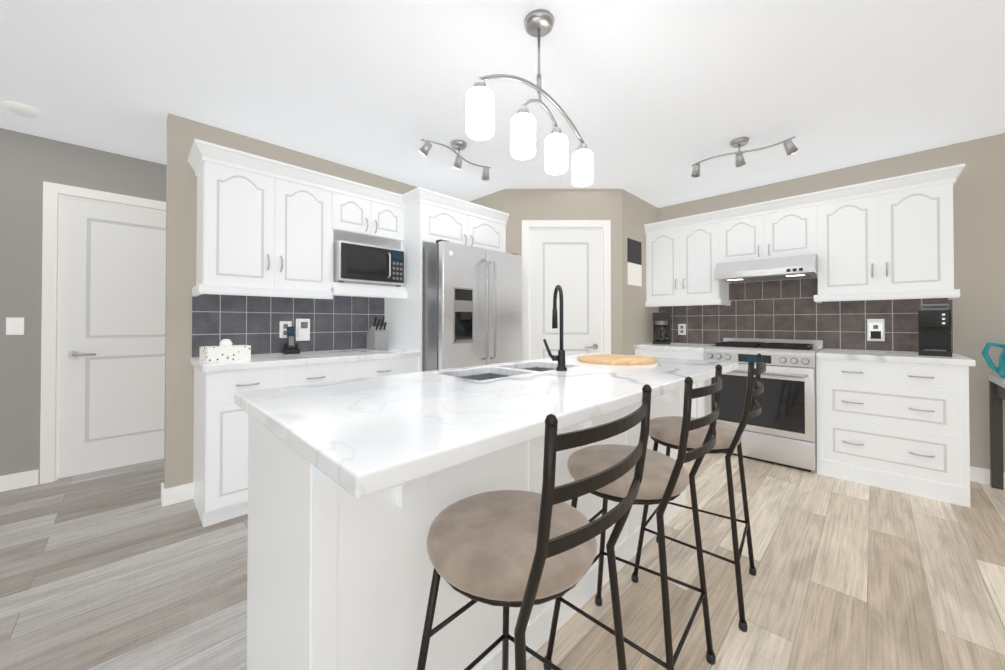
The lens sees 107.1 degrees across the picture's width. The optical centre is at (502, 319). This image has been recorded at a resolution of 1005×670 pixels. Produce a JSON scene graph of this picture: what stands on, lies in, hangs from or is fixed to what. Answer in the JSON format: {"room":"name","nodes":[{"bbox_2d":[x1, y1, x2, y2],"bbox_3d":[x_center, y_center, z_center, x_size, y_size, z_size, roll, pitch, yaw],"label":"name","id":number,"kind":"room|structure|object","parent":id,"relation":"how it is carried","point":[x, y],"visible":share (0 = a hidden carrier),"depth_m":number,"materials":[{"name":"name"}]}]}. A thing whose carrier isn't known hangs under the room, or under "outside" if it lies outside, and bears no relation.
{"room":"kitchen","nodes":[
{"label":"kitchen","id":0,"kind":"room"},
{"bbox_2d":[0,128,166,483],"bbox_3d":[-1.716,-0.051,4.299,4.960,2.470,0.120,1,-1,-45],"label":"wall","id":1,"kind":"structure","parent":0,"point":[29,164],"depth_m":2.60,"materials":[{"name":"grey paint"}]},
{"bbox_2d":[6,317,23,334],"bbox_3d":[-3.363,0.049,2.559,0.077,0.120,0.009,1,-1,-45],"label":"light switch","id":2,"kind":"object","parent":1,"relation":"attached to","point":[14,326],"visible":1,"depth_m":2.56,"materials":[{"name":"white plastic"}]},
{"bbox_2d":[40,181,165,483],"bbox_3d":[-2.986,0.096,3.014,0.946,2.153,0.131,1,-1,-45],"label":"door frame","id":3,"kind":"structure","parent":1,"relation":"attached to","point":[50,362],"depth_m":2.67,"materials":[{"name":"white wood"}]},
{"bbox_2d":[59,197,165,477],"bbox_3d":[-2.953,0.134,2.981,0.780,2.062,0.094,1,-1,-45],"label":"hall door","id":4,"kind":"structure","parent":1,"relation":"in","point":[112,345],"depth_m":2.90,"materials":[{"name":"white wood"}]},
{"bbox_2d":[164,113,416,488],"bbox_3d":[-1.253,-0.060,3.277,2.550,2.470,0.120,1,-1,-45],"label":"wall","id":5,"kind":"structure","parent":0,"point":[183,133],"depth_m":2.39,"materials":[{"name":"beige paint"}]},
{"bbox_2d":[192,151,335,294],"bbox_3d":[-1.623,-0.581,2.585,0.755,0.759,0.339,1,-1,-45],"label":"upper cabinet","id":6,"kind":"object","parent":5,"relation":"attached to","point":[267,227],"depth_m":2.41,"materials":[{"name":"white wood"}]},
{"bbox_2d":[191,294,384,357],"bbox_3d":[-1.547,0.030,2.889,1.347,0.452,0.008,1,-1,-45],"label":"backsplash","id":7,"kind":"structure","parent":5,"relation":"attached to","point":[341,322],"depth_m":2.75,"materials":[{"name":"grey tile"}]},
{"bbox_2d":[279,321,291,337],"bbox_3d":[-1.633,0.079,2.792,0.080,0.125,0.007,1,-1,-45],"label":"electrical outlet","id":8,"kind":"object","parent":7,"relation":"attached to","point":[283,324],"depth_m":2.78,"materials":[{"name":"white plastic"}]},
{"bbox_2d":[296,319,309,340],"bbox_3d":[-1.537,0.081,2.866,0.100,0.170,0.037,1,-1,-45],"label":"electrical outlet","id":9,"kind":"object","parent":7,"relation":"attached to","point":[302,329],"depth_m":2.86,"materials":[{"name":"white plastic"}]},
{"bbox_2d":[336,187,403,246],"bbox_3d":[-1.160,-0.809,3.049,0.590,0.295,0.339,1,-1,-45],"label":"upper cabinet","id":10,"kind":"object","parent":5,"relation":"attached to","point":[363,219],"depth_m":2.94,"materials":[{"name":"white wood"}]},
{"bbox_2d":[333,240,403,286],"bbox_3d":[-1.117,-0.421,3.002,0.530,0.303,0.427,1,-1,-45],"label":"microwave","id":11,"kind":"object","parent":10,"relation":"attached to","point":[357,263],"visible":0.9,"depth_m":2.84,"materials":[{"name":"silver metal"}]},
{"bbox_2d":[387,199,507,258],"bbox_3d":[-0.519,-0.788,3.514,0.936,0.329,0.589,1,-1,-45],"label":"upper cabinet","id":12,"kind":"object","parent":5,"relation":"attached to","point":[426,221],"depth_m":3.15,"materials":[{"name":"white wood"}]},
{"bbox_2d":[297,361,356,384],"bbox_3d":[-1.417,0.732,2.617,0.487,0.876,0.569,1,-1,-45],"label":"drawer","id":13,"kind":"object","parent":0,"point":[328,372],"depth_m":2.46,"materials":[{"name":"white wood"}]},
{"bbox_2d":[357,357,417,378],"bbox_3d":[-1.102,0.735,2.932,0.648,0.876,0.569,1,-1,-45],"label":"drawer","id":14,"kind":"object","parent":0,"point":[381,367],"depth_m":2.77,"materials":[{"name":"white wood"}]},
{"bbox_2d":[190,348,419,372],"bbox_3d":[-1.342,0.275,2.678,1.352,0.040,0.593,1,-1,-45],"label":"countertop","id":15,"kind":"structure","parent":14,"relation":"on","point":[283,360],"depth_m":2.45,"materials":[{"name":"stone"}]},
{"bbox_2d":[199,339,250,361],"bbox_3d":[-1.717,0.186,2.303,0.120,0.130,0.230,0,-1,33],"label":"tissue box","id":16,"kind":"object","parent":15,"relation":"on","point":[226,349],"visible":1,"depth_m":2.26,"materials":[{"name":"white paper"}]},
{"bbox_2d":[283,327,299,354],"bbox_3d":[-1.560,0.155,2.740,0.100,0.200,0.106,0,-1,-37],"label":"cordless phone","id":17,"kind":"object","parent":15,"relation":"on","point":[290,346],"visible":0.98,"depth_m":2.73,"materials":[{"name":"black plastic"}]},
{"bbox_2d":[367,317,387,349],"bbox_3d":[-1.065,0.119,3.172,0.120,0.279,0.173,1,-1,-45],"label":"knife block","id":18,"kind":"object","parent":15,"relation":"on","point":[377,336],"visible":1,"depth_m":3.12,"materials":[{"name":"grey"}]},
{"bbox_2d":[0,451,1004,669],"bbox_3d":[-0.692,1.187,1.268,8.020,0.060,10.200,1,-1,-45],"label":"floor","id":19,"kind":"structure","parent":0,"point":[119,568],"depth_m":1.64,"materials":[{"name":"brown wood"}]},
{"bbox_2d":[193,366,296,526],"bbox_3d":[-1.659,0.730,2.375,0.441,0.876,0.569,1,-1,-45],"label":"base cabinet","id":20,"kind":"object","parent":19,"relation":"on","point":[220,464],"depth_m":2.11,"materials":[{"name":"white wood"}]},
{"bbox_2d":[247,367,685,669],"bbox_3d":[0.195,0.724,1.733,2.195,0.876,0.840,1,-1,-45],"label":"kitchen island","id":21,"kind":"object","parent":19,"relation":"on","point":[339,577],"visible":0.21,"depth_m":0.97,"materials":[{"name":"white wood"}]},
{"bbox_2d":[234,353,737,498],"bbox_3d":[0.234,0.266,1.689,2.239,0.039,0.956,1,-1,-45],"label":"island countertop","id":22,"kind":"structure","parent":21,"relation":"on","point":[359,438],"depth_m":1.00,"materials":[{"name":"stone"}]},
{"bbox_2d":[461,367,554,380],"bbox_3d":[0.058,0.377,1.855,0.756,0.180,0.336,1,-1,-45],"label":"sink","id":23,"kind":"object","parent":22,"relation":"in","point":[484,376],"depth_m":1.94,"materials":[{"name":"silver metal"}]},
{"bbox_2d":[543,285,566,370],"bbox_3d":[0.263,0.037,1.833,0.176,0.420,0.148,1,-1,-45],"label":"faucet","id":24,"kind":"object","parent":22,"relation":"on","point":[560,359],"visible":1,"depth_m":1.78,"materials":[{"name":"black metal"}]},
{"bbox_2d":[577,354,656,364],"bbox_3d":[0.680,0.240,2.224,0.456,0.020,0.456,1,-1,-45],"label":"cutting board","id":25,"kind":"object","parent":22,"relation":"on","point":[611,359],"visible":1,"depth_m":2.10,"materials":[{"name":"brown wood"}]},
{"bbox_2d":[422,239,521,371],"bbox_3d":[-0.398,0.285,3.383,0.905,1.783,0.876,1,-1,-45],"label":"refrigerator","id":26,"kind":"object","parent":19,"relation":"on","point":[471,305],"visible":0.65,"depth_m":2.99,"materials":[{"name":"silver metal"}]},
{"bbox_2d":[417,384,651,669],"bbox_3d":[0.049,0.650,0.843,0.425,1.007,0.491,1,-1,-45],"label":"stool","id":27,"kind":"object","parent":19,"relation":"on","point":[525,551],"visible":1,"depth_m":0.74,"materials":[{"name":"brown fabric"}]},
{"bbox_2d":[543,364,721,669],"bbox_3d":[0.444,0.654,1.227,0.484,1.007,0.420,0,-1,41],"label":"stool","id":28,"kind":"object","parent":19,"relation":"on","point":[666,479],"visible":0.77,"depth_m":1.14,"materials":[{"name":"grey metal"}]},
{"bbox_2d":[635,349,704,417],"bbox_3d":[1.810,0.742,3.809,0.652,0.875,0.665,1,-1,-45],"label":"base cabinet","id":29,"kind":"object","parent":19,"relation":"on","point":[698,408],"visible":0.02,"depth_m":3.45,"materials":[{"name":"white wood"}]},
{"bbox_2d":[631,353,765,631],"bbox_3d":[0.881,0.657,1.654,0.484,1.007,0.420,0,-1,38],"label":"stool","id":30,"kind":"object","parent":19,"relation":"on","point":[665,431],"visible":0.9,"depth_m":1.55,"materials":[{"name":"grey metal"}]},
{"bbox_2d":[704,338,822,471],"bbox_3d":[2.289,0.680,3.270,0.714,0.990,0.766,1,-1,-45],"label":"range","id":31,"kind":"object","parent":19,"relation":"on","point":[781,429],"visible":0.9,"depth_m":2.98,"materials":[{"name":"silver metal"}]},
{"bbox_2d":[816,358,969,506],"bbox_3d":[2.850,0.733,2.768,0.652,0.875,0.727,1,-1,-45],"label":"base cabinet","id":32,"kind":"object","parent":19,"relation":"on","point":[899,427],"visible":0.98,"depth_m":2.52,"materials":[{"name":"white wood"}]},
{"bbox_2d":[634,343,975,366],"bbox_3d":[2.353,0.280,3.275,0.643,0.040,2.193,1,-1,-45],"label":"countertop","id":33,"kind":"structure","parent":32,"relation":"on","point":[902,357],"depth_m":2.67,"materials":[{"name":"stone"}]},
{"bbox_2d":[653,312,669,344],"bbox_3d":[1.704,0.099,3.974,0.170,0.334,0.262,0,-1,25],"label":"coffee maker","id":34,"kind":"object","parent":33,"relation":"on","point":[661,328],"visible":1,"depth_m":3.91,"materials":[{"name":"black plastic"}]},
{"bbox_2d":[918,304,951,356],"bbox_3d":[3.061,0.075,2.628,0.263,0.357,0.150,0,-1,-41],"label":"pod coffee maker","id":35,"kind":"object","parent":33,"relation":"on","point":[934,325],"visible":1,"depth_m":2.59,"materials":[{"name":"black plastic"}]},
{"bbox_2d":[988,374,1004,489],"bbox_3d":[3.579,0.774,2.070,0.550,0.780,0.990,1,-1,-45],"label":"side table","id":36,"kind":"object","parent":19,"relation":"on","point":[996,390],"visible":0.98,"depth_m":2.56,"materials":[{"name":"grey"}]},
{"bbox_2d":[982,342,1004,377],"bbox_3d":[3.397,0.239,2.392,0.247,0.296,0.381,1,-1,-45],"label":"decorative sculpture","id":37,"kind":"object","parent":36,"relation":"on","point":[1000,370],"visible":1,"depth_m":2.47,"materials":[{"name":"teal ceramic"}]},
{"bbox_2d":[0,0,1004,207],"bbox_3d":[-0.692,-1.343,1.290,8.020,0.060,10.200,1,-1,-45],"label":"ceiling","id":38,"kind":"structure","parent":0,"point":[655,100],"depth_m":2.03,"materials":[{"name":"white paint"}]},
{"bbox_2d":[3,101,39,117],"bbox_3d":[-2.961,-1.286,2.288,0.140,0.034,0.140,1,-1,-45],"label":"smoke detector","id":39,"kind":"object","parent":38,"relation":"attached to","point":[20,109],"visible":1,"depth_m":2.26,"materials":[{"name":"white plastic"}]},
{"bbox_2d":[419,139,490,180],"bbox_3d":[-0.321,-1.205,2.749,0.120,0.188,0.671,0,-1,42],"label":"spotlight","id":40,"kind":"object","parent":38,"relation":"attached to","point":[425,148],"visible":1,"depth_m":2.72,"materials":[{"name":"silver metal"}]},
{"bbox_2d":[466,9,592,186],"bbox_3d":[0.161,-0.998,1.630,0.795,0.621,0.132,1,-1,-45],"label":"pendant light","id":41,"kind":"object","parent":38,"relation":"hanging from","point":[539,23],"visible":1,"depth_m":1.58,"materials":[{"name":"white glass"}]},
{"bbox_2d":[691,136,797,176],"bbox_3d":[1.728,-1.205,2.702,0.666,0.188,0.120,0,-1,42],"label":"spotlight","id":42,"kind":"object","parent":38,"relation":"attached to","point":[790,147],"visible":1,"depth_m":2.69,"materials":[{"name":"silver metal"}]},
{"bbox_2d":[469,189,658,354],"bbox_3d":[0.713,-0.052,4.175,1.700,2.470,1.390,1,-1,-45],"label":"wall","id":43,"kind":"structure","parent":0,"point":[628,215],"depth_m":3.67,"materials":[{"name":"beige paint"}]},
{"bbox_2d":[530,229,601,359],"bbox_3d":[0.628,0.140,3.690,0.526,2.062,0.526,1,-1,-45],"label":"pantry door","id":44,"kind":"structure","parent":43,"relation":"in","point":[569,261],"depth_m":3.68,"materials":[{"name":"white wood"}]},
{"bbox_2d":[522,220,610,360],"bbox_3d":[0.628,0.102,3.710,0.876,2.153,0.131,0,-1,0],"label":"door frame","id":45,"kind":"structure","parent":43,"relation":"attached to","point":[606,334],"depth_m":3.65,"materials":[{"name":"white wood"}]},
{"bbox_2d":[627,238,641,285],"bbox_3d":[1.373,-0.585,3.851,0.310,0.470,0.004,1,-1,-45],"label":"calendar","id":46,"kind":"object","parent":43,"relation":"attached to","point":[635,269],"visible":1,"depth_m":3.84,"materials":[{"name":"grey paper"}]},
{"bbox_2d":[658,133,1004,471],"bbox_3d":[2.102,-0.053,4.072,0.120,2.470,10.200,1,-1,-45],"label":"wall","id":47,"kind":"structure","parent":0,"point":[979,247],"depth_m":2.69,"materials":[{"name":"beige paint"}]},
{"bbox_2d":[645,215,730,302],"bbox_3d":[1.957,-0.569,3.894,0.339,0.760,0.769,1,-1,-45],"label":"upper cabinet","id":48,"kind":"object","parent":47,"relation":"attached to","point":[682,259],"depth_m":3.75,"materials":[{"name":"white wood"}]},
{"bbox_2d":[728,199,819,261],"bbox_3d":[2.440,-0.739,3.412,0.339,0.430,0.720,1,-1,-45],"label":"upper cabinet","id":49,"kind":"object","parent":47,"relation":"attached to","point":[794,229],"depth_m":3.23,"materials":[{"name":"white wood"}]},
{"bbox_2d":[714,254,817,282],"bbox_3d":[2.379,-0.442,3.349,0.491,0.160,0.712,1,-1,-45],"label":"range hood","id":50,"kind":"object","parent":49,"relation":"attached to","point":[790,267],"visible":0.96,"depth_m":3.19,"materials":[{"name":"silver metal"}]},
{"bbox_2d":[659,278,953,353],"bbox_3d":[2.568,-0.052,3.512,0.008,0.627,2.168,1,-1,-45],"label":"backsplash","id":51,"kind":"structure","parent":47,"relation":"attached to","point":[784,309],"depth_m":3.38,"materials":[{"name":"brown tile"}]},
{"bbox_2d":[678,324,685,334],"bbox_3d":[1.978,0.112,4.089,0.008,0.120,0.080,1,-1,-45],"label":"electrical outlet","id":52,"kind":"object","parent":51,"relation":"attached to","point":[681,327],"depth_m":4.09,"materials":[{"name":"white plastic"}]},
{"bbox_2d":[867,319,884,340],"bbox_3d":[3.031,0.088,3.013,0.040,0.180,0.100,1,-1,-45],"label":"electrical outlet","id":53,"kind":"object","parent":51,"relation":"attached to","point":[875,330],"depth_m":3.01,"materials":[{"name":"white plastic"}]},
{"bbox_2d":[814,175,959,298],"bbox_3d":[2.926,-0.578,2.925,0.339,0.760,0.776,1,-1,-45],"label":"upper cabinet","id":54,"kind":"object","parent":47,"relation":"attached to","point":[891,238],"depth_m":2.75,"materials":[{"name":"white wood"}]},
{"bbox_3d":[-0.692,-0.078,1.194,8.140,2.470,10.320,1,-1,-45],"label":"wall","id":55,"kind":"structure","parent":0,"visible":0},
{"bbox_2d":[161,482,192,501],"bbox_3d":[-1.305,1.123,3.309,2.564,0.105,0.013,1,-1,-45],"label":"baseboard","id":56,"kind":"structure","parent":55,"relation":"attached to","point":[176,494],"depth_m":2.35,"materials":[{"name":"white wood"}]},
{"bbox_2d":[970,466,1004,486],"bbox_3d":[4.486,1.108,1.579,0.016,0.105,3.258,1,-1,-45],"label":"baseboard","id":57,"kind":"structure","parent":55,"relation":"attached to","point":[980,475],"depth_m":2.65,"materials":[{"name":"white wood"}]}
]}

